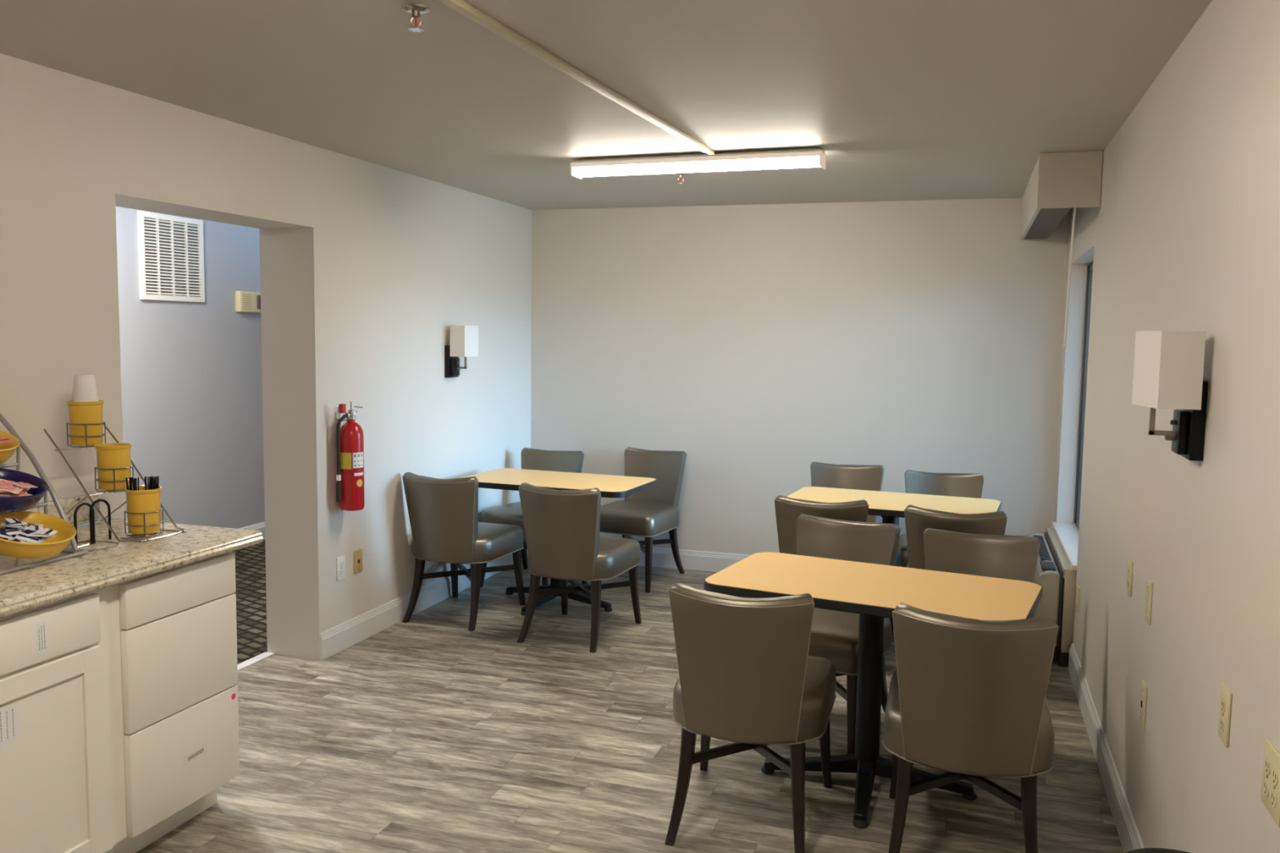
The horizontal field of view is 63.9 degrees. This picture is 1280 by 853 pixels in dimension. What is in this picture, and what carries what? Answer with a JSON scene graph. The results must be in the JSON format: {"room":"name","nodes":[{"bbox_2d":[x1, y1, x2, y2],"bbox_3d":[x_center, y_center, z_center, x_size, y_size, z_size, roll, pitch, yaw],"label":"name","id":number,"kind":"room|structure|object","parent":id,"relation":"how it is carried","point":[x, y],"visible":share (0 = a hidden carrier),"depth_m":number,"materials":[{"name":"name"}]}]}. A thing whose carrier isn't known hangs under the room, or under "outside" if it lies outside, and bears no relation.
{"room":"eatery","nodes":[
{"label":"eatery","id":0,"kind":"room"},
{"bbox_2d":[115,206,264,528],"bbox_3d":[-3.436,-0.283,6.130,0.200,2.650,6.800,2,5,18],"label":"wall","id":1,"kind":"structure","parent":0,"point":[191,372],"depth_m":7.08,"materials":[{"name":"grey paint"}]},
{"bbox_2d":[137,210,204,302],"bbox_3d":[-3.082,-1.109,6.768,0.021,0.556,0.564,2,5,18],"label":"air vent","id":2,"kind":"object","parent":1,"relation":"in","point":[171,251],"visible":1,"depth_m":6.75,"materials":[{"name":"grey metal"}]},
{"bbox_2d":[235,290,261,312],"bbox_3d":[-2.836,-0.910,7.501,0.066,0.150,0.290,2,5,18],"label":"alarm box","id":3,"kind":"object","parent":1,"relation":"attached to","point":[245,301],"visible":0.72,"depth_m":7.43,"materials":[{"name":"beige plastic"}]},
{"bbox_2d":[242,293,251,309],"bbox_3d":[-2.842,-0.904,7.422,0.002,0.111,0.095,2,5,18],"label":"grille","id":4,"kind":"object","parent":3,"relation":"attached to","point":[246,298],"depth_m":7.42,"materials":[{"name":"brown plastic"}]},
{"bbox_2d":[238,521,265,540],"bbox_3d":[-3.350,0.925,6.206,0.016,0.132,6.800,2,5,18],"label":"baseboard","id":5,"kind":"structure","parent":1,"relation":"attached to","point":[260,526],"depth_m":7.72,"materials":[{"name":"white"}]},
{"bbox_2d":[231,539,266,664],"bbox_3d":[-2.594,1.054,5.975,2.006,0.058,6.800,2,5,18],"label":"floor","id":6,"kind":"structure","parent":0,"point":[250,561],"depth_m":6.01,"materials":[{"name":"carpet"}]},
{"bbox_2d":[0,53,532,660],"bbox_3d":[-2.024,0.027,3.809,0.300,2.490,10.400,2,5,18],"label":"wall","id":7,"kind":"structure","parent":0,"point":[367,268],"depth_m":4.91,"materials":[{"name":"beige paint"}]},
{"bbox_2d":[25,493,99,523],"bbox_3d":[-2.156,0.341,2.889,0.021,0.084,1.562,2,5,18],"label":"backsplash","id":8,"kind":"structure","parent":7,"relation":"attached to","point":[82,513],"depth_m":3.52,"materials":[{"name":"beige stone"}]},
{"bbox_2d":[237,652,275,671],"bbox_3d":[-1.997,1.167,4.493,0.057,0.016,1.170,2,5,18],"label":"trim","id":9,"kind":"structure","parent":7,"relation":"attached to","point":[260,657],"depth_m":4.92,"materials":[{"name":"white wood"}]},
{"bbox_2d":[336,555,345,581],"bbox_3d":[-1.484,0.703,5.098,0.008,0.115,0.070,2,5,18],"label":"wall outlet","id":10,"kind":"object","parent":7,"relation":"attached to","point":[340,562],"visible":1,"depth_m":5.09,"materials":[{"name":"white plastic"}]},
{"bbox_2d":[339,568,343,575],"bbox_3d":[-1.481,0.723,5.098,0.002,0.032,0.032,2,5,18],"label":"socket","id":11,"kind":"object","parent":10,"relation":"attached to","point":[341,571],"depth_m":5.10,"materials":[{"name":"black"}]},
{"bbox_2d":[339,560,343,567],"bbox_3d":[-1.481,0.684,5.095,0.002,0.032,0.032,2,5,18],"label":"socket","id":12,"kind":"object","parent":10,"relation":"attached to","point":[341,562],"depth_m":5.09,"materials":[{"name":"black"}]},
{"bbox_2d":[335,401,364,511],"bbox_3d":[-1.416,0.142,5.019,0.156,0.530,0.132,-2,6,-30],"label":"fire extinguisher","id":13,"kind":"object","parent":7,"relation":"attached to","point":[349,437],"visible":1,"depth_m":4.97,"materials":[{"name":"red metal"}]},
{"bbox_2d":[353,549,362,573],"bbox_3d":[-1.438,0.688,5.240,0.009,0.115,0.070,2,5,18],"label":"phone jack","id":14,"kind":"object","parent":7,"relation":"attached to","point":[357,555],"visible":1,"depth_m":5.23,"materials":[{"name":"brown plastic"}]},
{"bbox_2d":[319,551,528,660],"bbox_3d":[-1.159,0.962,6.149,0.016,0.132,2.516,2,5,18],"label":"baseboard","id":15,"kind":"structure","parent":7,"relation":"attached to","point":[335,639],"depth_m":5.50,"materials":[{"name":"white wood"}]},
{"bbox_2d":[444,324,478,377],"bbox_3d":[-1.058,-0.445,6.086,0.132,0.307,0.176,2,5,18],"label":"wall sconce","id":16,"kind":"object","parent":7,"relation":"attached to","point":[464,340],"visible":1,"depth_m":6.02,"materials":[{"name":"black"}]},
{"bbox_2d":[449,357,460,376],"bbox_3d":[-1.083,-0.352,6.064,0.044,0.105,0.084,2,5,18],"label":"switch","id":17,"kind":"object","parent":16,"relation":"attached to","point":[455,368],"depth_m":6.04,"materials":[{"name":"black metal"}]},
{"bbox_2d":[0,0,1212,209],"bbox_3d":[-0.413,-1.132,2.492,4.069,0.100,9.066,2,5,18],"label":"ceiling","id":18,"kind":"structure","parent":0,"point":[902,100],"depth_m":3.42,"materials":[{"name":"paint"}]},
{"bbox_2d":[400,3,430,31],"bbox_3d":[-0.590,-1.074,2.704,0.076,0.058,0.076,2,5,18],"label":"sprinkler head","id":19,"kind":"object","parent":18,"relation":"attached to","point":[415,9],"visible":1,"depth_m":2.69},
{"bbox_2d":[437,0,715,155],"bbox_3d":[-0.353,-1.112,2.948,0.037,0.020,3.871,3,6,21],"label":"conduit","id":20,"kind":"object","parent":18,"relation":"attached to","point":[465,9],"visible":1,"depth_m":3.21,"materials":[{"name":"beige plastic"}]},
{"bbox_2d":[673,172,688,184],"bbox_3d":[0.214,-1.306,5.402,0.076,0.058,0.076,2,5,18],"label":"sprinkler head","id":21,"kind":"object","parent":18,"relation":"attached to","point":[680,175],"visible":0.91,"depth_m":5.39},
{"bbox_2d":[570,147,826,179],"bbox_3d":[0.256,-1.240,4.838,1.220,0.086,0.122,3,5,20],"label":"ceiling light","id":22,"kind":"object","parent":18,"relation":"attached to","point":[805,157],"visible":1,"depth_m":4.78,"materials":[{"name":"white plastic"}]},
{"bbox_2d":[1020,151,1102,239],"bbox_3d":[2.184,-1.182,5.393,0.265,0.247,1.570,2,5,18],"label":"valance box","id":23,"kind":"object","parent":18,"relation":"hanging from","point":[1059,183],"visible":1,"depth_m":4.67,"materials":[{"name":"beige paint"}]},
{"bbox_2d":[136,562,1124,852],"bbox_3d":[-0.434,1.378,2.714,4.039,0.060,9.066,2,5,18],"label":"floor","id":24,"kind":"structure","parent":0,"point":[428,733],"depth_m":3.80,"materials":[{"name":"plastic"}]},
{"bbox_2d":[0,587,114,852],"bbox_3d":[-1.941,0.901,2.555,0.680,0.876,0.926,2,5,18],"label":"base cabinet","id":25,"kind":"object","parent":24,"relation":"on","point":[55,775],"visible":1,"depth_m":2.71,"materials":[{"name":"white paint"}]},
{"bbox_2d":[0,708,13,740],"bbox_3d":[-1.586,0.746,2.559,0.001,0.075,0.053,2,5,18],"label":"print","id":26,"kind":"object","parent":25,"relation":"attached to","point":[6,715],"depth_m":2.57,"materials":[{"name":"grey paper"}]},
{"bbox_2d":[38,626,45,650],"bbox_3d":[-1.541,0.544,2.644,0.001,0.062,0.018,2,5,18],"label":"print","id":27,"kind":"object","parent":25,"relation":"attached to","point":[42,629],"depth_m":2.64,"materials":[{"name":"grey paper"}]},
{"bbox_2d":[0,493,263,617],"bbox_3d":[-1.831,0.376,2.788,0.706,0.127,1.562,2,5,18],"label":"countertop","id":28,"kind":"structure","parent":25,"relation":"on","point":[34,587],"depth_m":3.00,"materials":[{"name":"beige stone"}]},
{"bbox_2d":[0,413,88,574],"bbox_3d":[-1.853,0.168,2.934,0.385,0.430,0.345,2,5,18],"label":"rack","id":29,"kind":"object","parent":28,"relation":"on","point":[74,551],"visible":0.7,"depth_m":3.04,"materials":[{"name":"grey metal"}]},
{"bbox_2d":[0,430,20,464],"bbox_3d":[-1.932,0.055,2.976,0.226,0.116,0.235,2,5,18],"label":"bowl","id":30,"kind":"object","parent":29,"relation":"on","point":[10,447],"visible":0.98,"depth_m":3.04,"materials":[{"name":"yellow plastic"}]},
{"bbox_2d":[0,437,13,443],"bbox_3d":[-1.877,0.043,3.006,0.038,0.012,0.060,3,6,23],"label":"packet","id":31,"kind":"object","parent":30,"relation":"in","point":[2,440],"visible":1,"depth_m":3.01,"materials":[{"name":"pink paper"}]},
{"bbox_2d":[0,468,48,512],"bbox_3d":[-1.825,0.183,2.932,0.229,0.116,0.239,2,5,18],"label":"bowl","id":32,"kind":"object","parent":29,"relation":"on","point":[7,504],"visible":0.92,"depth_m":2.96,"materials":[{"name":"blue ceramic"}]},
{"bbox_2d":[0,482,22,493],"bbox_3d":[-1.793,0.176,2.917,0.060,0.029,0.037,0,5,-11],"label":"packet","id":33,"kind":"object","parent":32,"relation":"in","point":[12,488],"visible":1,"depth_m":2.91,"materials":[{"name":"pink paper"}]},
{"bbox_2d":[4,480,25,488],"bbox_3d":[-1.817,0.166,2.974,0.061,0.027,0.036,3,6,24],"label":"packet","id":34,"kind":"object","parent":32,"relation":"in","point":[11,482],"visible":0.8,"depth_m":2.97,"materials":[{"name":"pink paper"}]},
{"bbox_2d":[13,490,27,496],"bbox_3d":[-1.773,0.198,2.943,0.058,0.024,0.038,6,7,43],"label":"packet","id":35,"kind":"object","parent":32,"relation":"in","point":[23,494],"visible":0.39,"depth_m":2.94,"materials":[{"name":"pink paper"}]},
{"label":"packet","id":36,"kind":"object","parent":35,"relation":"on","visible":0},
{"bbox_2d":[0,486,19,493],"bbox_3d":[-1.800,0.179,2.917,0.060,0.012,0.038,-3,6,-37],"label":"packet","id":37,"kind":"object","parent":36,"relation":"on","point":[16,489],"visible":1,"depth_m":2.91,"materials":[{"name":"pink paper"}]},
{"bbox_2d":[12,483,36,487],"bbox_3d":[-1.776,0.170,2.964,0.037,0.020,0.061,2,5,11],"label":"packet","id":38,"kind":"object","parent":32,"relation":"in","point":[21,485],"visible":1,"depth_m":2.95,"materials":[{"name":"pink paper"}]},
{"bbox_2d":[20,487,31,491],"bbox_3d":[-1.817,0.180,2.992,0.062,0.031,0.036,0,5,-11],"label":"packet","id":39,"kind":"object","parent":32,"relation":"in","point":[26,489],"visible":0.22,"depth_m":3.00,"materials":[{"name":"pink paper"}]},
{"bbox_2d":[0,511,76,559],"bbox_3d":[-1.723,0.307,2.889,0.235,0.118,0.245,2,5,18],"label":"bowl","id":40,"kind":"object","parent":29,"relation":"on","point":[52,546],"visible":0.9,"depth_m":2.91,"materials":[{"name":"yellow plastic"}]},
{"bbox_2d":[0,527,12,538],"bbox_3d":[-1.762,0.293,2.836,0.061,0.036,0.035,6,7,43],"label":"packet","id":41,"kind":"object","parent":40,"relation":"in","point":[2,534],"visible":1,"depth_m":2.83,"materials":[{"name":"white paper"}]},
{"bbox_2d":[4,528,19,535],"bbox_3d":[-1.755,0.293,2.851,0.036,0.014,0.060,3,6,26],"label":"packet","id":42,"kind":"object","parent":40,"relation":"in","point":[9,531],"visible":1,"depth_m":2.85,"materials":[{"name":"white paper"}]},
{"bbox_2d":[0,521,28,525],"bbox_3d":[-1.764,0.274,2.895,0.060,0.010,0.038,-4,7,-44],"label":"packet","id":43,"kind":"object","parent":40,"relation":"in","point":[17,523],"visible":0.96,"depth_m":2.89,"materials":[{"name":"white paper"}]},
{"bbox_2d":[0,524,23,528],"bbox_3d":[-1.756,0.279,2.869,0.038,0.016,0.059,2,5,15],"label":"packet","id":44,"kind":"object","parent":43,"relation":"on","point":[2,525],"visible":1,"depth_m":2.85,"materials":[{"name":"white paper"}]},
{"bbox_2d":[4,518,28,529],"bbox_3d":[-1.761,0.276,2.902,0.058,0.034,0.037,3,6,22],"label":"packet","id":45,"kind":"object","parent":40,"relation":"in","point":[10,520],"visible":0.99,"depth_m":2.90,"materials":[{"name":"white paper"}]},
{"bbox_2d":[14,531,39,543],"bbox_3d":[-1.693,0.308,2.842,0.060,0.029,0.037,0,5,-12],"label":"packet","id":46,"kind":"object","parent":40,"relation":"in","point":[21,535],"visible":0.94,"depth_m":2.83,"materials":[{"name":"white paper"}]},
{"bbox_2d":[17,538,44,542],"bbox_3d":[-1.691,0.314,2.848,0.036,0.017,0.061,3,6,27],"label":"packet","id":47,"kind":"object","parent":40,"relation":"in","point":[20,540],"visible":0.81,"depth_m":2.82,"materials":[{"name":"white paper"}]},
{"bbox_2d":[26,523,44,529],"bbox_3d":[-1.748,0.286,2.948,0.036,0.026,0.061,3,6,21],"label":"packet","id":48,"kind":"object","parent":40,"relation":"in","point":[29,524],"visible":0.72,"depth_m":2.95,"materials":[{"name":"white paper"}]},
{"bbox_2d":[27,524,42,531],"bbox_3d":[-1.722,0.293,2.922,0.037,0.018,0.060,-2,6,-30],"label":"packet","id":49,"kind":"object","parent":40,"relation":"in","point":[36,527],"visible":0.69,"depth_m":2.92,"materials":[{"name":"white paper"}]},
{"bbox_2d":[37,528,57,541],"bbox_3d":[-1.671,0.304,2.879,0.037,0.026,0.060,2,5,12],"label":"packet","id":50,"kind":"object","parent":40,"relation":"in","point":[46,531],"visible":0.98,"depth_m":2.89,"materials":[{"name":"white paper"}]},
{"label":"packet","id":51,"kind":"object","parent":40,"relation":"in","visible":0},
{"bbox_2d":[17,528,39,536],"bbox_3d":[-1.713,0.296,2.867,0.060,0.011,0.038,3,6,25],"label":"packet","id":52,"kind":"object","parent":51,"relation":"on","point":[28,532],"visible":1,"depth_m":2.86,"materials":[{"name":"white paper"}]},
{"bbox_2d":[29,533,53,537],"bbox_3d":[-1.673,0.303,2.862,0.060,0.009,0.038,1,5,-3],"label":"packet","id":53,"kind":"object","parent":51,"relation":"on","point":[33,535],"visible":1,"depth_m":2.85,"materials":[{"name":"white paper"}]},
{"bbox_2d":[66,498,118,551],"bbox_3d":[-1.673,0.298,3.156,0.147,0.136,0.155,3,6,23],"label":"holder","id":54,"kind":"object","parent":28,"relation":"on","point":[91,513],"visible":0.89,"depth_m":3.17,"materials":[{"name":"black metal"}]},
{"bbox_2d":[43,422,187,542],"bbox_3d":[-1.705,0.171,3.343,0.398,0.355,0.252,2,5,18],"label":"rack","id":55,"kind":"object","parent":28,"relation":"on","point":[135,540],"visible":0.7,"depth_m":3.31,"materials":[{"name":"grey metal"}]},
{"bbox_2d":[66,400,103,445],"bbox_3d":[-1.830,-0.013,3.391,0.109,0.143,0.109,2,5,18],"label":"crock","id":56,"kind":"object","parent":55,"relation":"in","point":[79,412],"visible":0.86,"depth_m":3.35,"materials":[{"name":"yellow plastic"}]},
{"bbox_2d":[71,374,98,401],"bbox_3d":[-1.829,-0.120,3.381,0.082,0.100,0.082,2,5,18],"label":"foam cup","id":57,"kind":"object","parent":56,"relation":"in","point":[84,388],"visible":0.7,"depth_m":3.35,"materials":[{"name":"white"}]},
{"bbox_2d":[94,443,132,490],"bbox_3d":[-1.718,0.130,3.352,0.109,0.143,0.109,2,5,18],"label":"crock","id":58,"kind":"object","parent":55,"relation":"in","point":[108,455],"visible":0.9,"depth_m":3.31,"materials":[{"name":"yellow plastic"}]},
{"bbox_2d":[124,485,161,534],"bbox_3d":[-1.603,0.270,3.316,0.109,0.143,0.109,2,5,18],"label":"crock","id":59,"kind":"object","parent":55,"relation":"in","point":[142,500],"visible":0.93,"depth_m":3.28,"materials":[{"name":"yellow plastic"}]},
{"bbox_2d":[130,477,132,490],"bbox_3d":[-1.631,0.248,3.297,0.004,0.167,0.024,-2,6,-31],"label":"stirrer","id":60,"kind":"object","parent":59,"relation":"in","point":[131,477],"visible":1,"depth_m":3.30,"materials":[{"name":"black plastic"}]},
{"bbox_2d":[151,476,153,489],"bbox_3d":[-1.575,0.246,3.317,0.011,0.168,0.004,5,7,39],"label":"stirrer","id":61,"kind":"object","parent":59,"relation":"in","point":[152,477],"visible":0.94,"depth_m":3.31,"materials":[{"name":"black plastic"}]},
{"bbox_2d":[105,551,239,852],"bbox_3d":[-1.723,0.841,3.249,0.673,0.876,0.530,2,5,18],"label":"base cabinet","id":62,"kind":"object","parent":24,"relation":"on","point":[171,633],"visible":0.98,"depth_m":3.11,"materials":[{"name":"white paint"}]},
{"bbox_2d":[188,748,204,760],"bbox_3d":[-1.390,1.027,3.212,0.001,0.012,0.067,2,9,18],"label":"print","id":63,"kind":"object","parent":62,"relation":"attached to","point":[194,754],"depth_m":3.21,"materials":[{"name":"grey"}]},
{"bbox_2d":[402,471,525,631],"bbox_3d":[-0.997,0.649,5.775,0.497,0.826,0.636,3,5,20],"label":"dining chair","id":64,"kind":"object","parent":24,"relation":"on","point":[446,527],"visible":1,"depth_m":5.53,"materials":[{"name":"grey leather"}]},
{"bbox_2d":[480,447,584,587],"bbox_3d":[-0.674,0.581,6.587,0.497,0.826,0.636,3,6,21],"label":"dining chair","id":65,"kind":"object","parent":24,"relation":"on","point":[570,461],"visible":0.34,"depth_m":6.72,"materials":[{"name":"grey leather"}]},
{"bbox_2d":[459,468,657,616],"bbox_3d":[-0.484,0.674,6.053,1.066,0.740,0.688,3,6,21],"label":"cafe table","id":66,"kind":"object","parent":24,"relation":"on","point":[609,486],"visible":0.55,"depth_m":5.95,"materials":[{"name":"beige laminate"}]},
{"bbox_2d":[516,482,641,653],"bbox_3d":[-0.323,0.689,5.435,0.497,0.826,0.636,3,6,21],"label":"dining chair","id":67,"kind":"object","parent":24,"relation":"on","point":[564,543],"visible":1,"depth_m":5.19,"materials":[{"name":"grey leather"}]},
{"bbox_2d":[582,447,686,592],"bbox_3d":[-0.013,0.581,6.691,0.497,0.826,0.636,3,6,26],"label":"dining chair","id":68,"kind":"object","parent":24,"relation":"on","point":[650,513],"visible":0.87,"depth_m":6.75,"materials":[{"name":"grey leather"}]},
{"bbox_2d":[664,582,835,852],"bbox_3d":[0.372,0.884,3.386,0.497,0.826,0.636,2,5,16],"label":"dining chair","id":69,"kind":"object","parent":24,"relation":"on","point":[748,677],"visible":1,"depth_m":3.13,"materials":[{"name":"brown leather"}]},
{"bbox_2d":[773,494,868,555],"bbox_3d":[0.926,0.731,5.172,0.497,0.826,0.636,2,5,15],"label":"dining chair","id":70,"kind":"object","parent":24,"relation":"on","point":[788,510],"visible":0.24,"depth_m":4.88,"materials":[{"name":"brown leather"}]},
{"bbox_2d":[810,462,884,522],"bbox_3d":[1.179,0.655,6.048,0.497,0.826,0.636,2,5,17],"label":"dining chair","id":71,"kind":"object","parent":24,"relation":"on","point":[867,477],"visible":0.23,"depth_m":6.25,"materials":[{"name":"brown leather"}]},
{"bbox_2d":[795,514,901,754],"bbox_3d":[0.749,0.820,4.161,0.497,0.826,0.636,4,6,29],"label":"dining chair","id":72,"kind":"object","parent":24,"relation":"on","point":[834,634],"visible":0.33,"depth_m":4.22,"materials":[{"name":"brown leather"}]},
{"bbox_2d":[703,551,1042,828],"bbox_3d":[0.817,0.911,3.635,1.066,0.740,0.682,3,6,27],"label":"cafe table","id":73,"kind":"object","parent":24,"relation":"on","point":[871,591],"visible":0.86,"depth_m":3.58,"materials":[{"name":"brown wood"}]},
{"bbox_2d":[786,486,1001,631],"bbox_3d":[1.315,0.757,5.422,1.066,0.740,0.695,3,6,22],"label":"cafe table","id":74,"kind":"object","parent":24,"relation":"on","point":[891,506],"visible":0.28,"depth_m":5.38,"materials":[{"name":"brown wood"}]},
{"bbox_2d":[897,470,984,567],"bbox_3d":[1.688,0.692,5.725,0.497,0.826,0.636,2,5,15],"label":"dining chair","id":75,"kind":"object","parent":24,"relation":"on","point":[958,485],"visible":0.22,"depth_m":5.92,"materials":[{"name":"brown leather"}]},
{"bbox_2d":[904,504,1007,569],"bbox_3d":[1.506,0.762,4.914,0.497,0.826,0.636,3,5,20],"label":"dining chair","id":76,"kind":"object","parent":24,"relation":"on","point":[917,519],"visible":0.18,"depth_m":4.62,"materials":[{"name":"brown leather"}]},
{"bbox_2d":[896,528,1040,670],"bbox_3d":[1.259,0.852,3.889,0.497,0.826,0.636,3,6,21],"label":"dining chair","id":77,"kind":"object","parent":24,"relation":"on","point":[1015,557],"visible":0.2,"depth_m":4.09,"materials":[{"name":"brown leather"}]},
{"bbox_2d":[882,602,1058,852],"bbox_3d":[1.012,0.912,3.176,0.497,0.826,0.636,2,5,17],"label":"dining chair","id":78,"kind":"object","parent":24,"relation":"on","point":[966,699],"visible":1,"depth_m":2.92,"materials":[{"name":"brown leather"}]},
{"bbox_2d":[1028,531,1063,654],"bbox_3d":[2.156,0.894,5.538,0.127,0.470,1.102,2,5,18],"label":"air conditioner","id":79,"kind":"object","parent":24,"relation":"on","point":[1049,575],"visible":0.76,"depth_m":5.02,"materials":[{"name":"beige metal"}]},
{"bbox_2d":[1032,534,1051,560],"bbox_3d":[2.197,0.661,5.614,0.050,0.007,0.685,2,5,18],"label":"grille","id":80,"kind":"object","parent":79,"relation":"attached to","point":[1045,551],"depth_m":5.57,"materials":[{"name":"grey plastic"}]},
{"bbox_2d":[1125,848,1189,852],"bbox_3d":[0.987,1.131,1.888,0.248,0.619,0.248,2,5,18],"label":"waste bin","id":81,"kind":"object","parent":24,"relation":"on","point":[1143,850],"visible":1,"depth_m":1.97,"materials":[{"name":"black plastic"}]},
{"bbox_2d":[530,197,1070,555],"bbox_3d":[1.057,-0.197,6.772,3.769,2.490,0.200,2,5,18],"label":"wall","id":82,"kind":"structure","parent":0,"point":[760,344],"depth_m":6.65,"materials":[{"name":"beige paint"}]},
{"bbox_2d":[637,546,750,572],"bbox_3d":[0.865,0.930,6.816,3.469,0.132,0.016,2,5,18],"label":"baseboard","id":83,"kind":"structure","parent":82,"relation":"attached to","point":[705,561],"depth_m":6.96,"materials":[{"name":"white"}]},
{"bbox_2d":[1053,0,1279,852],"bbox_3d":[1.364,0.234,2.041,0.300,2.490,8.666,2,5,18],"label":"wall","id":84,"kind":"structure","parent":0,"point":[1184,233],"depth_m":2.56,"materials":[{"name":"beige paint"}]},
{"bbox_2d":[1046,527,1076,666],"bbox_3d":[2.252,0.887,5.534,0.056,0.486,1.160,2,5,18],"label":"wall sleeve","id":85,"kind":"structure","parent":84,"relation":"attached to","point":[1069,575],"depth_m":4.99,"materials":[{"name":"beige metal"}]},
{"bbox_2d":[1052,244,1093,570],"bbox_3d":[2.376,-0.127,5.438,0.197,1.552,1.252,2,5,18],"label":"window","id":86,"kind":"structure","parent":84,"relation":"in","point":[1066,526],"depth_m":5.99,"materials":[{"name":"glass"}]},
{"bbox_2d":[1063,207,1075,346],"bbox_3d":[2.235,-0.836,5.355,0.122,0.830,1.400,2,5,18],"label":"window blind","id":87,"kind":"object","parent":86,"relation":"attached to","point":[1074,208],"visible":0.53,"depth_m":4.72,"materials":[{"name":"white plastic"}]},
{"bbox_2d":[1075,585,1079,612],"bbox_3d":[2.055,0.807,4.816,0.008,0.115,0.070,2,5,18],"label":"wall plate","id":88,"kind":"object","parent":84,"relation":"attached to","point":[1077,587],"visible":1,"depth_m":4.79,"materials":[{"name":"beige plastic"}]},
{"bbox_2d":[1067,643,1143,852],"bbox_3d":[0.986,1.409,1.528,0.016,0.132,7.270,2,5,18],"label":"baseboard","id":89,"kind":"structure","parent":84,"relation":"attached to","point":[1126,828],"depth_m":3.68,"materials":[{"name":"white wood"}]},
{"bbox_2d":[1126,558,1133,596],"bbox_3d":[1.617,0.498,3.391,0.008,0.115,0.070,2,5,18],"label":"wall outlet","id":90,"kind":"object","parent":84,"relation":"attached to","point":[1130,570],"visible":1,"depth_m":3.37,"materials":[{"name":"beige plastic"}]},
{"bbox_2d":[1138,680,1146,728],"bbox_3d":[1.498,0.827,3.058,0.009,0.125,0.070,2,5,18],"label":"wall plate","id":91,"kind":"object","parent":84,"relation":"attached to","point":[1144,688],"visible":1,"depth_m":3.04,"materials":[{"name":"beige plastic"}]},
{"bbox_2d":[1144,577,1152,625],"bbox_3d":[1.506,0.518,3.039,0.008,0.125,0.070,2,5,18],"label":"wall plate","id":92,"kind":"object","parent":84,"relation":"attached to","point":[1149,584],"visible":1,"depth_m":3.02,"materials":[{"name":"beige plastic"}]},
{"bbox_2d":[1131,330,1208,461],"bbox_3d":[1.295,-0.075,2.478,0.145,0.307,0.176,1,5,8],"label":"wall sconce","id":93,"kind":"object","parent":84,"relation":"attached to","point":[1168,365],"visible":1,"depth_m":2.42,"materials":[{"name":"black"}]},
{"bbox_2d":[1164,409,1189,454],"bbox_3d":[1.311,0.013,2.514,0.044,0.105,0.084,2,5,18],"label":"switch","id":94,"kind":"object","parent":93,"relation":"attached to","point":[1179,437],"depth_m":2.47,"materials":[{"name":"black metal"}]},
{"bbox_2d":[1217,682,1231,747],"bbox_3d":[1.217,0.600,2.138,0.008,0.115,0.070,2,5,18],"label":"wall outlet","id":95,"kind":"object","parent":84,"relation":"attached to","point":[1225,703],"visible":1,"depth_m":2.12,"materials":[{"name":"beige plastic"}]},
{"bbox_2d":[1219,715,1224,731],"bbox_3d":[1.214,0.620,2.140,0.002,0.032,0.032,2,5,18],"label":"socket","id":96,"kind":"object","parent":95,"relation":"attached to","point":[1221,717],"depth_m":2.14,"materials":[{"name":"beige plastic"}]},
{"bbox_2d":[1221,697,1226,712],"bbox_3d":[1.215,0.580,2.137,0.002,0.032,0.032,2,5,18],"label":"socket","id":97,"kind":"object","parent":95,"relation":"attached to","point":[1223,699],"depth_m":2.13,"materials":[{"name":"beige plastic"}]},
{"bbox_2d":[1260,738,1279,828],"bbox_3d":[1.109,0.624,1.800,0.008,0.115,0.115,2,5,18],"label":"wall outlet","id":98,"kind":"object","parent":84,"relation":"attached to","point":[1270,784],"visible":1,"depth_m":1.80,"materials":[{"name":"beige plastic"}]},
{"bbox_2d":[1262,777,1269,796],"bbox_3d":[1.113,0.642,1.825,0.002,0.032,0.032,2,5,18],"label":"socket","id":99,"kind":"object","parent":98,"relation":"attached to","point":[1265,780],"depth_m":1.82,"materials":[{"name":"beige plastic"}]},
{"bbox_2d":[1264,756,1271,775],"bbox_3d":[1.114,0.602,1.821,0.002,0.032,0.032,2,5,18],"label":"socket","id":100,"kind":"object","parent":98,"relation":"attached to","point":[1267,759],"depth_m":1.82,"materials":[{"name":"beige plastic"}]},
{"bbox_2d":[1270,789,1276,808],"bbox_3d":[1.099,0.646,1.781,0.002,0.032,0.032,2,5,18],"label":"socket","id":101,"kind":"object","parent":98,"relation":"attached to","point":[1273,792],"depth_m":1.78,"materials":[{"name":"beige plastic"}]},
{"bbox_2d":[1271,766,1278,786],"bbox_3d":[1.100,0.606,1.778,0.002,0.032,0.032,2,5,18],"label":"socket","id":102,"kind":"object","parent":98,"relation":"attached to","point":[1274,769],"depth_m":1.78,"materials":[{"name":"beige plastic"}]},
{"label":"packet","id":103,"kind":"object","parent":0,"visible":0},
{"label":"packet","id":104,"kind":"object","parent":103,"relation":"on","visible":0},
{"bbox_2d":[0,482,10,488],"bbox_3d":[-1.823,0.166,2.917,0.060,0.016,0.038,5,6,36],"label":"packet","id":105,"kind":"object","parent":104,"relation":"on","point":[1,485],"visible":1,"depth_m":2.91,"materials":[{"name":"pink paper"}]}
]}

